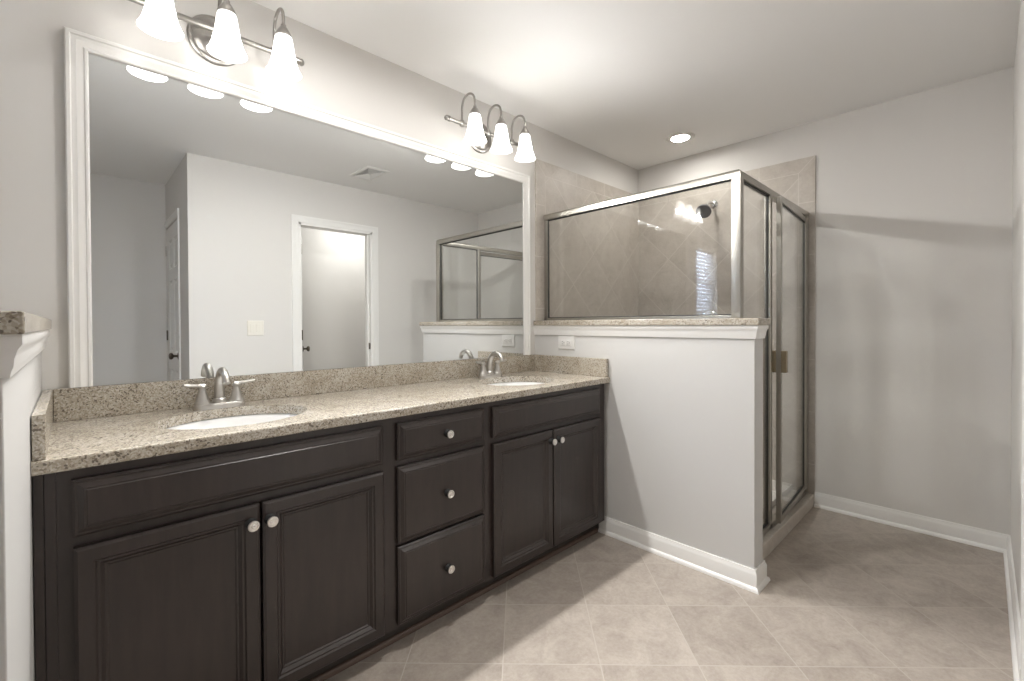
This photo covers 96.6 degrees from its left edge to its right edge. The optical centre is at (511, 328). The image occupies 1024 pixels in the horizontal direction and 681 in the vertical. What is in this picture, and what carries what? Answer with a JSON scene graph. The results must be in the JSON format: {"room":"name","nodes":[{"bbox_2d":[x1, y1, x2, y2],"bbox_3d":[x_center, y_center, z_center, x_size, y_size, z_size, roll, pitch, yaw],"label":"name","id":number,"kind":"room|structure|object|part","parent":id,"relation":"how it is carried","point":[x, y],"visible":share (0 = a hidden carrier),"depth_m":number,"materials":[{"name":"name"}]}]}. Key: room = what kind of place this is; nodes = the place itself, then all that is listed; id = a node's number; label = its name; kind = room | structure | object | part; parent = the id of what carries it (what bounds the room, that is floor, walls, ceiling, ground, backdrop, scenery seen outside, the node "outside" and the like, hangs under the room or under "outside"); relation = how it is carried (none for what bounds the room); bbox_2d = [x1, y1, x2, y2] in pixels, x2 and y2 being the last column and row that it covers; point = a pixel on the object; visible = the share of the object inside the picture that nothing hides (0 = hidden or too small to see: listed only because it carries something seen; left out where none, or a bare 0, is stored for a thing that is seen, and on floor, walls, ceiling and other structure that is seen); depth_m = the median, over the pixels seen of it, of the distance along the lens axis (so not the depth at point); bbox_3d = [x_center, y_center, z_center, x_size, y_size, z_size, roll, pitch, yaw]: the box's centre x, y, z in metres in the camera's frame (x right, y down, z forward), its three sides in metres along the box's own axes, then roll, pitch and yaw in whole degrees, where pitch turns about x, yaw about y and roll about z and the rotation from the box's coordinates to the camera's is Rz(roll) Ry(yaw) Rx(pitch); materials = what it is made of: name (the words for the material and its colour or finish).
{"room":"bathroom","nodes":[
{"label":"bathroom","id":0,"kind":"room"},
{"bbox_2d":[0,352,41,680],"bbox_3d":[-1.101,0.585,0.975,0.108,1.157,1.080,-1,1,-44],"label":"half wall","id":1,"kind":"structure","parent":0,"point":[20,393],"depth_m":0.75,"materials":[{"name":"grey paint"}]},
{"bbox_2d":[0,311,51,334],"bbox_3d":[-1.090,-0.009,0.954,0.154,0.031,1.119,-1,1,-44],"label":"ledge","id":2,"kind":"object","parent":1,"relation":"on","point":[11,322],"visible":1,"depth_m":0.60,"materials":[{"name":"stone"}]},
{"bbox_2d":[0,0,637,420],"bbox_3d":[-0.757,-0.071,2.133,5.147,2.440,0.115,-1,1,-44],"label":"wall","id":3,"kind":"structure","parent":0,"point":[337,76],"depth_m":1.54,"materials":[{"name":"white paint"}]},
{"bbox_2d":[0,330,49,377],"bbox_3d":[-1.097,0.035,0.962,0.147,0.059,1.099,-1,1,-44],"label":"trim","id":4,"kind":"structure","parent":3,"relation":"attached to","point":[16,350],"depth_m":0.63,"materials":[{"name":"white"}]},
{"bbox_2d":[128,0,303,65],"bbox_3d":[-1.026,-1.083,1.618,0.590,0.265,0.244,-1,1,-44],"label":"vanity light","id":5,"kind":"object","parent":3,"relation":"attached to","point":[218,40],"visible":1,"depth_m":1.66,"materials":[{"name":"white glass"}]},
{"bbox_3d":[-1.114,-1.017,1.447,0.120,0.138,0.120,-1,1,-44],"label":"lamp shade","id":6,"kind":"part","parent":5,"relation":"part of","materials":[{"name":"white glass"}]},
{"bbox_3d":[-1.089,-1.075,1.683,0.176,0.176,0.063,-1,1,-44],"label":"plate","id":7,"kind":"part","parent":5,"relation":"part of","materials":[{"name":"silver metal"}]},
{"bbox_3d":[-0.982,-1.019,1.574,0.120,0.138,0.120,-1,1,-44],"label":"lamp shade","id":8,"kind":"part","parent":5,"relation":"part of","materials":[{"name":"white glass"}]},
{"bbox_3d":[-0.891,-1.139,1.741,0.029,0.155,0.127,-1,1,-44],"label":"arm","id":9,"kind":"part","parent":5,"relation":"part of","materials":[{"name":"silver metal"}]},
{"bbox_3d":[-0.851,-1.021,1.701,0.120,0.138,0.120,-1,1,-44],"label":"lamp shade","id":10,"kind":"part","parent":5,"relation":"part of","materials":[{"name":"white glass"}]},
{"bbox_2d":[53,354,534,421],"bbox_3d":[-0.638,0.226,2.154,2.154,0.101,0.020,-1,1,-44],"label":"backsplash","id":11,"kind":"structure","parent":3,"relation":"attached to","point":[77,403],"depth_m":1.81,"materials":[{"name":"beige stone"}]},
{"bbox_2d":[63,26,530,387],"bbox_3d":[-0.640,-0.386,2.148,2.088,1.122,0.022,-1,1,-44],"label":"framed mirror","id":12,"kind":"object","parent":3,"relation":"attached to","point":[214,222],"visible":1,"depth_m":1.81,"materials":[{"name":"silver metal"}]},
{"bbox_2d":[444,92,531,152],"bbox_3d":[-0.101,-1.096,2.510,0.590,0.265,0.244,-1,1,-44],"label":"vanity light","id":13,"kind":"object","parent":3,"relation":"attached to","point":[479,136],"visible":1,"depth_m":2.52,"materials":[{"name":"white glass"}]},
{"bbox_3d":[-0.230,-1.149,2.379,0.029,0.155,0.127,-1,1,-44],"label":"arm","id":14,"kind":"part","parent":13,"relation":"part of","materials":[{"name":"silver metal"}]},
{"bbox_3d":[-0.189,-1.030,2.339,0.120,0.138,0.120,-1,1,-44],"label":"lamp shade","id":15,"kind":"part","parent":13,"relation":"part of","materials":[{"name":"white glass"}]},
{"bbox_3d":[-0.164,-1.088,2.575,0.176,0.176,0.063,-1,1,-44],"label":"plate","id":16,"kind":"part","parent":13,"relation":"part of","materials":[{"name":"silver metal"}]},
{"bbox_3d":[-0.098,-1.151,2.506,0.029,0.155,0.127,-1,1,-44],"label":"arm","id":17,"kind":"part","parent":13,"relation":"part of","materials":[{"name":"silver metal"}]},
{"bbox_3d":[-0.058,-1.032,2.466,0.120,0.138,0.120,-1,1,-44],"label":"lamp shade","id":18,"kind":"part","parent":13,"relation":"part of","materials":[{"name":"white glass"}]},
{"bbox_3d":[0.034,-1.153,2.633,0.029,0.155,0.127,-1,1,-44],"label":"arm","id":19,"kind":"part","parent":13,"relation":"part of","materials":[{"name":"silver metal"}]},
{"bbox_3d":[0.074,-1.034,2.593,0.120,0.138,0.120,-1,1,-44],"label":"lamp shade","id":20,"kind":"part","parent":13,"relation":"part of","materials":[{"name":"white glass"}]},
{"bbox_2d":[535,159,638,320],"bbox_3d":[0.605,0.020,3.361,1.252,2.222,0.010,-1,1,-44],"label":"tiled wall","id":21,"kind":"structure","parent":3,"relation":"attached to","point":[594,256],"depth_m":3.26,"materials":[{"name":"beige tile"}]},
{"bbox_2d":[250,0,1020,169],"bbox_3d":[0.497,-1.332,0.731,5.262,0.100,3.865,-1,1,-44],"label":"ceiling","id":22,"kind":"structure","parent":0,"point":[614,79],"depth_m":2.16,"materials":[{"name":"white paint"}]},
{"bbox_2d":[666,132,694,142],"bbox_3d":[1.153,-1.305,3.125,0.190,0.010,0.190,-1,1,-44],"label":"recessed light","id":23,"kind":"object","parent":22,"relation":"in","point":[679,137],"visible":1,"depth_m":3.12,"materials":[{"name":"white"}]},
{"bbox_2d":[535,335,762,568],"bbox_3d":[0.642,0.561,2.497,0.108,1.157,1.310,-1,1,-44],"label":"wall","id":24,"kind":"structure","parent":0,"point":[683,417],"depth_m":2.21,"materials":[{"name":"grey paint"}]},
{"bbox_2d":[298,524,598,680],"bbox_3d":[-0.305,1.141,1.805,2.175,0.019,0.013,-1,1,-44],"label":"trim","id":25,"kind":"structure","parent":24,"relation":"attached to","point":[361,656],"depth_m":1.81,"materials":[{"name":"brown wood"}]},
{"bbox_2d":[558,336,574,349],"bbox_3d":[0.324,0.085,2.734,0.009,0.080,0.124,-1,1,-44],"label":"outlet","id":26,"kind":"object","parent":24,"relation":"attached to","point":[564,342],"visible":1,"depth_m":2.73,"materials":[{"name":"white plastic"}]},
{"bbox_2d":[566,340,570,345],"bbox_3d":[0.337,0.086,2.718,0.004,0.033,0.035,-1,1,-44],"label":"receptacle","id":27,"kind":"object","parent":26,"relation":"attached to","point":[568,342],"depth_m":2.72,"materials":[{"name":"white plastic"}]},
{"bbox_2d":[533,325,768,338],"bbox_3d":[0.645,0.012,2.484,0.142,0.059,1.326,-1,1,-44],"label":"trim","id":28,"kind":"structure","parent":24,"relation":"attached to","point":[683,331],"depth_m":2.29,"materials":[{"name":"white"}]},
{"bbox_2d":[533,318,769,324],"bbox_3d":[0.650,-0.033,2.479,0.154,0.031,1.323,-1,1,-44],"label":"ledge","id":29,"kind":"object","parent":24,"relation":"on","point":[722,321],"visible":0.9,"depth_m":2.26,"materials":[{"name":"stone"}]},
{"bbox_2d":[598,516,769,594],"bbox_3d":[0.827,1.095,2.312,0.156,0.091,0.831,-1,1,-44],"label":"baseboard","id":30,"kind":"structure","parent":24,"relation":"attached to","point":[755,580],"depth_m":2.18,"materials":[{"name":"white wood"}]},
{"bbox_2d":[763,490,813,559],"bbox_3d":[1.469,1.097,2.547,1.142,0.076,0.120,-1,1,-44],"label":"shower curb","id":31,"kind":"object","parent":24,"relation":"attached to","point":[778,532],"depth_m":2.55,"materials":[{"name":"tile"}]},
{"bbox_2d":[543,169,808,535],"bbox_3d":[1.073,0.156,2.919,1.175,1.802,1.277,-1,1,-44],"label":"shower enclosure","id":32,"kind":"object","parent":31,"relation":"on","point":[776,360],"visible":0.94,"depth_m":2.41,"materials":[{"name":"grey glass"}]},
{"bbox_3d":[1.048,-0.372,2.120,0.040,0.650,0.042,-1,1,-44],"label":"corner post","id":33,"kind":"part","parent":32,"relation":"part of","materials":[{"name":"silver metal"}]},
{"bbox_3d":[1.359,0.180,2.422,0.030,1.762,0.034,-1,1,-44],"label":"strike post","id":34,"kind":"part","parent":32,"relation":"part of","materials":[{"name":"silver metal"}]},
{"bbox_3d":[1.416,0.174,2.413,0.072,0.115,0.034,0,1,42],"label":"door handle","id":35,"kind":"part","parent":32,"relation":"part of","materials":[{"name":"silver metal"}]},
{"bbox_3d":[1.465,1.047,2.529,1.112,0.024,0.034,-1,1,-44],"label":"curb rail","id":36,"kind":"part","parent":32,"relation":"part of","materials":[{"name":"beige metal"}]},
{"bbox_3d":[1.633,0.164,2.654,0.024,1.726,0.671,0,1,42],"label":"door","id":37,"kind":"part","parent":32,"relation":"part of","materials":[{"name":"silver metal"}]},
{"bbox_2d":[325,506,1013,680],"bbox_3d":[0.509,1.208,0.757,5.262,0.100,3.865,-1,1,-44],"label":"floor","id":38,"kind":"structure","parent":0,"point":[845,597],"depth_m":1.79,"materials":[{"name":"tile"}]},
{"bbox_2d":[33,419,388,680],"bbox_3d":[-0.917,0.698,1.489,0.864,0.761,0.593,-1,1,-44],"label":"vanity cabinet","id":39,"kind":"object","parent":38,"relation":"on","point":[267,559],"visible":0.99,"depth_m":1.24,"materials":[{"name":"brown wood"}]},
{"bbox_3d":[-0.866,0.787,1.182,0.385,0.569,0.021,-1,1,-44],"label":"door","id":40,"kind":"part","parent":39,"relation":"part of","materials":[{"name":"brown wood"}]},
{"bbox_3d":[-0.726,0.409,1.311,0.775,0.132,0.026,-1,1,-44],"label":"false drawer","id":41,"kind":"part","parent":39,"relation":"part of","materials":[{"name":"brown wood"}]},
{"bbox_3d":[-0.730,0.551,1.282,0.031,0.031,0.024,-1,1,-44],"label":"knob","id":42,"kind":"part","parent":39,"relation":"part of","materials":[{"name":"silver metal"}]},
{"bbox_3d":[-0.720,0.551,1.272,0.031,0.031,0.008,-1,1,-44],"label":"knob","id":43,"kind":"part","parent":39,"relation":"part of","materials":[{"name":"silver metal"}]},
{"bbox_3d":[-0.695,0.553,1.316,0.031,0.031,0.024,-1,1,-44],"label":"knob","id":44,"kind":"part","parent":39,"relation":"part of","materials":[{"name":"silver metal"}]},
{"bbox_3d":[-0.685,0.553,1.306,0.031,0.031,0.008,-1,1,-44],"label":"knob","id":45,"kind":"part","parent":39,"relation":"part of","materials":[{"name":"silver metal"}]},
{"bbox_3d":[-0.584,0.783,1.454,0.383,0.569,0.021,-1,1,-44],"label":"door","id":46,"kind":"part","parent":39,"relation":"part of","materials":[{"name":"brown wood"}]},
{"bbox_2d":[388,403,486,631],"bbox_3d":[-0.443,0.692,1.947,0.455,0.761,0.593,-1,1,-44],"label":"base cabinet","id":47,"kind":"object","parent":38,"relation":"on","point":[437,459],"visible":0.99,"depth_m":1.72,"materials":[{"name":"brown wood"}]},
{"bbox_3d":[-0.262,0.402,1.760,0.404,0.133,0.026,-1,1,-44],"label":"drawer","id":48,"kind":"part","parent":47,"relation":"part of","materials":[{"name":"brown wood"}]},
{"bbox_3d":[-0.261,0.629,1.762,0.404,0.276,0.026,-1,1,-44],"label":"drawer","id":49,"kind":"part","parent":47,"relation":"part of","materials":[{"name":"brown wood"}]},
{"bbox_3d":[-0.259,0.917,1.765,0.404,0.280,0.026,-1,1,-44],"label":"drawer","id":50,"kind":"part","parent":47,"relation":"part of","materials":[{"name":"brown wood"}]},
{"bbox_3d":[-0.242,0.921,1.755,0.031,0.031,0.024,-1,1,-44],"label":"knob","id":51,"kind":"part","parent":47,"relation":"part of","materials":[{"name":"silver metal"}]},
{"bbox_3d":[-0.234,0.403,1.740,0.031,0.031,0.008,-1,1,-44],"label":"knob","id":52,"kind":"part","parent":47,"relation":"part of","materials":[{"name":"silver metal"}]},
{"bbox_3d":[-0.233,0.632,1.742,0.031,0.031,0.008,-1,1,-44],"label":"knob","id":53,"kind":"part","parent":47,"relation":"part of","materials":[{"name":"silver metal"}]},
{"bbox_3d":[-0.232,0.921,1.745,0.031,0.031,0.008,-1,1,-44],"label":"knob","id":54,"kind":"part","parent":47,"relation":"part of","materials":[{"name":"silver metal"}]},
{"bbox_2d":[486,384,603,580],"bbox_3d":[0.036,0.685,2.409,0.876,0.761,0.593,-1,1,-44],"label":"vanity cabinet","id":55,"kind":"object","parent":38,"relation":"on","point":[545,451],"visible":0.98,"depth_m":2.15,"materials":[{"name":"brown wood"}]},
{"bbox_2d":[31,370,609,476],"bbox_3d":[-0.448,0.294,1.958,2.201,0.032,0.568,-1,1,-44],"label":"countertop","id":56,"kind":"structure","parent":55,"relation":"on","point":[91,442],"depth_m":1.50,"materials":[{"name":"beige stone"}]},
{"bbox_2d":[31,389,52,460],"bbox_3d":[-1.234,0.239,1.204,0.022,0.101,0.560,-1,1,-44],"label":"side splash","id":57,"kind":"object","parent":56,"relation":"on","point":[42,415],"visible":1,"depth_m":1.01,"materials":[{"name":"beige stone"}]},
{"bbox_2d":[182,367,254,410],"bbox_3d":[-1.044,0.210,1.634,0.176,0.148,0.155,0,1,-3],"label":"faucet","id":58,"kind":"object","parent":56,"relation":"on","point":[222,377],"visible":1,"depth_m":1.62,"materials":[{"name":"silver metal"}]},
{"bbox_3d":[-1.104,0.201,1.583,0.022,0.022,0.068,0,1,35],"label":"lever","id":59,"kind":"part","parent":58,"relation":"part of","materials":[{"name":"silver metal"}]},
{"bbox_3d":[-1.090,0.231,1.607,0.050,0.070,0.050,-1,1,-44],"label":"handle","id":60,"kind":"part","parent":58,"relation":"part of","materials":[{"name":"silver metal"}]},
{"bbox_3d":[-1.052,0.274,1.643,0.159,0.020,0.055,-1,1,-44],"label":"plate","id":61,"kind":"part","parent":58,"relation":"part of","materials":[{"name":"silver metal"}]},
{"bbox_3d":[-1.023,0.204,1.613,0.046,0.135,0.138,-1,1,-44],"label":"spout","id":62,"kind":"part","parent":58,"relation":"part of","materials":[{"name":"silver metal"}]},
{"bbox_3d":[-1.014,0.230,1.679,0.050,0.070,0.050,-1,1,-44],"label":"handle","id":63,"kind":"part","parent":58,"relation":"part of","materials":[{"name":"silver metal"}]},
{"bbox_3d":[-0.991,0.199,1.692,0.068,0.022,0.022,-1,1,-33],"label":"lever","id":64,"kind":"part","parent":58,"relation":"part of","materials":[{"name":"silver metal"}]},
{"bbox_2d":[166,413,297,429],"bbox_3d":[-0.901,0.393,1.495,0.471,0.148,0.400,-1,1,-44],"label":"sink","id":65,"kind":"object","parent":56,"relation":"in","point":[240,420],"visible":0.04,"depth_m":1.64,"materials":[{"name":"white ceramic"}]},
{"bbox_2d":[475,351,506,378],"bbox_3d":[-0.113,0.197,2.529,0.176,0.148,0.155,0,1,-3],"label":"faucet","id":66,"kind":"object","parent":56,"relation":"on","point":[487,372],"visible":1,"depth_m":2.52,"materials":[{"name":"silver metal"}]},
{"bbox_3d":[-0.159,0.218,2.502,0.050,0.070,0.050,-1,1,-44],"label":"handle","id":67,"kind":"part","parent":66,"relation":"part of","materials":[{"name":"silver metal"}]},
{"bbox_3d":[-0.121,0.260,2.539,0.159,0.020,0.055,-1,1,-44],"label":"plate","id":68,"kind":"part","parent":66,"relation":"part of","materials":[{"name":"silver metal"}]},
{"bbox_3d":[-0.092,0.190,2.508,0.046,0.135,0.138,-1,1,-44],"label":"spout","id":69,"kind":"part","parent":66,"relation":"part of","materials":[{"name":"silver metal"}]},
{"bbox_3d":[-0.083,0.217,2.575,0.050,0.070,0.050,-1,1,-44],"label":"handle","id":70,"kind":"part","parent":66,"relation":"part of","materials":[{"name":"silver metal"}]},
{"bbox_2d":[487,382,542,385],"bbox_3d":[0.024,0.379,2.388,0.471,0.148,0.400,-1,1,-44],"label":"sink","id":71,"kind":"object","parent":56,"relation":"in","point":[502,383],"visible":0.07,"depth_m":2.57,"materials":[{"name":"white ceramic"}]},
{"bbox_2d":[534,354,608,376],"bbox_3d":[0.333,0.216,2.715,0.022,0.101,0.560,-1,1,-44],"label":"side splash","id":72,"kind":"object","parent":56,"relation":"on","point":[599,367],"visible":0.96,"depth_m":2.67,"materials":[{"name":"beige stone"}]},
{"bbox_3d":[0.057,0.774,2.072,0.380,0.569,0.021,-1,1,-44],"label":"door","id":73,"kind":"part","parent":55,"relation":"part of","materials":[{"name":"brown wood"}]},
{"bbox_3d":[0.198,0.395,2.203,0.776,0.132,0.026,-1,1,-44],"label":"false drawer","id":74,"kind":"part","parent":55,"relation":"part of","materials":[{"name":"brown wood"}]},
{"bbox_3d":[0.339,0.770,2.344,0.390,0.569,0.021,-1,1,-44],"label":"door","id":75,"kind":"part","parent":55,"relation":"part of","materials":[{"name":"brown wood"}]},
{"bbox_2d":[772,480,792,506],"bbox_3d":[1.040,1.077,2.999,1.132,0.110,1.125,-1,1,-44],"label":"shower pan","id":76,"kind":"object","parent":38,"relation":"on","point":[786,487],"visible":0.04,"depth_m":2.98,"materials":[{"name":"white plastic"}]},
{"bbox_2d":[638,67,1013,534],"bbox_3d":[2.395,-0.088,2.489,0.115,2.440,3.750,-1,1,-44],"label":"wall","id":77,"kind":"structure","parent":0,"point":[913,234],"depth_m":2.56,"materials":[{"name":"white paint"}]},
{"bbox_2d":[638,155,815,493],"bbox_3d":[1.485,0.016,3.344,0.010,2.222,1.257,-1,1,-44],"label":"tiled wall","id":78,"kind":"structure","parent":77,"relation":"attached to","point":[685,257],"depth_m":3.15,"materials":[{"name":"beige tile"}]},
{"bbox_2d":[696,200,717,217],"bbox_3d":[1.400,-0.858,3.249,0.229,0.158,0.102,-1,1,-44],"label":"showerhead","id":79,"kind":"object","parent":78,"relation":"attached to","point":[704,210],"visible":1,"depth_m":3.20,"materials":[{"name":"silver metal"}]},
{"bbox_2d":[702,311,716,314],"bbox_3d":[1.438,-0.047,3.340,0.062,0.166,0.164,-1,1,-44],"label":"shower valve","id":80,"kind":"object","parent":78,"relation":"attached to","point":[706,312],"visible":0.09,"depth_m":3.35,"materials":[{"name":"silver metal"}]},
{"bbox_2d":[1010,0,1023,618],"bbox_3d":[1.551,-0.072,1.285,2.772,2.440,0.115,-1,1,-44],"label":"wall","id":81,"kind":"structure","parent":0,"point":[1018,83],"depth_m":1.88,"materials":[{"name":"white paint"}]},
{"bbox_2d":[814,492,1020,680],"bbox_3d":[1.770,1.092,2.168,1.255,0.091,0.841,-1,1,-44],"label":"baseboard","id":82,"kind":"structure","parent":81,"relation":"attached to","point":[982,538],"depth_m":2.44,"materials":[{"name":"white"}]},
{"bbox_2d":[1020,228,1023,680],"bbox_3d":[1.316,0.098,1.148,0.790,2.105,0.012,-1,1,-44],"label":"trim","id":83,"kind":"structure","parent":81,"relation":"attached to","point":[1022,513],"depth_m":1.42,"materials":[{"name":"white"}]}
]}

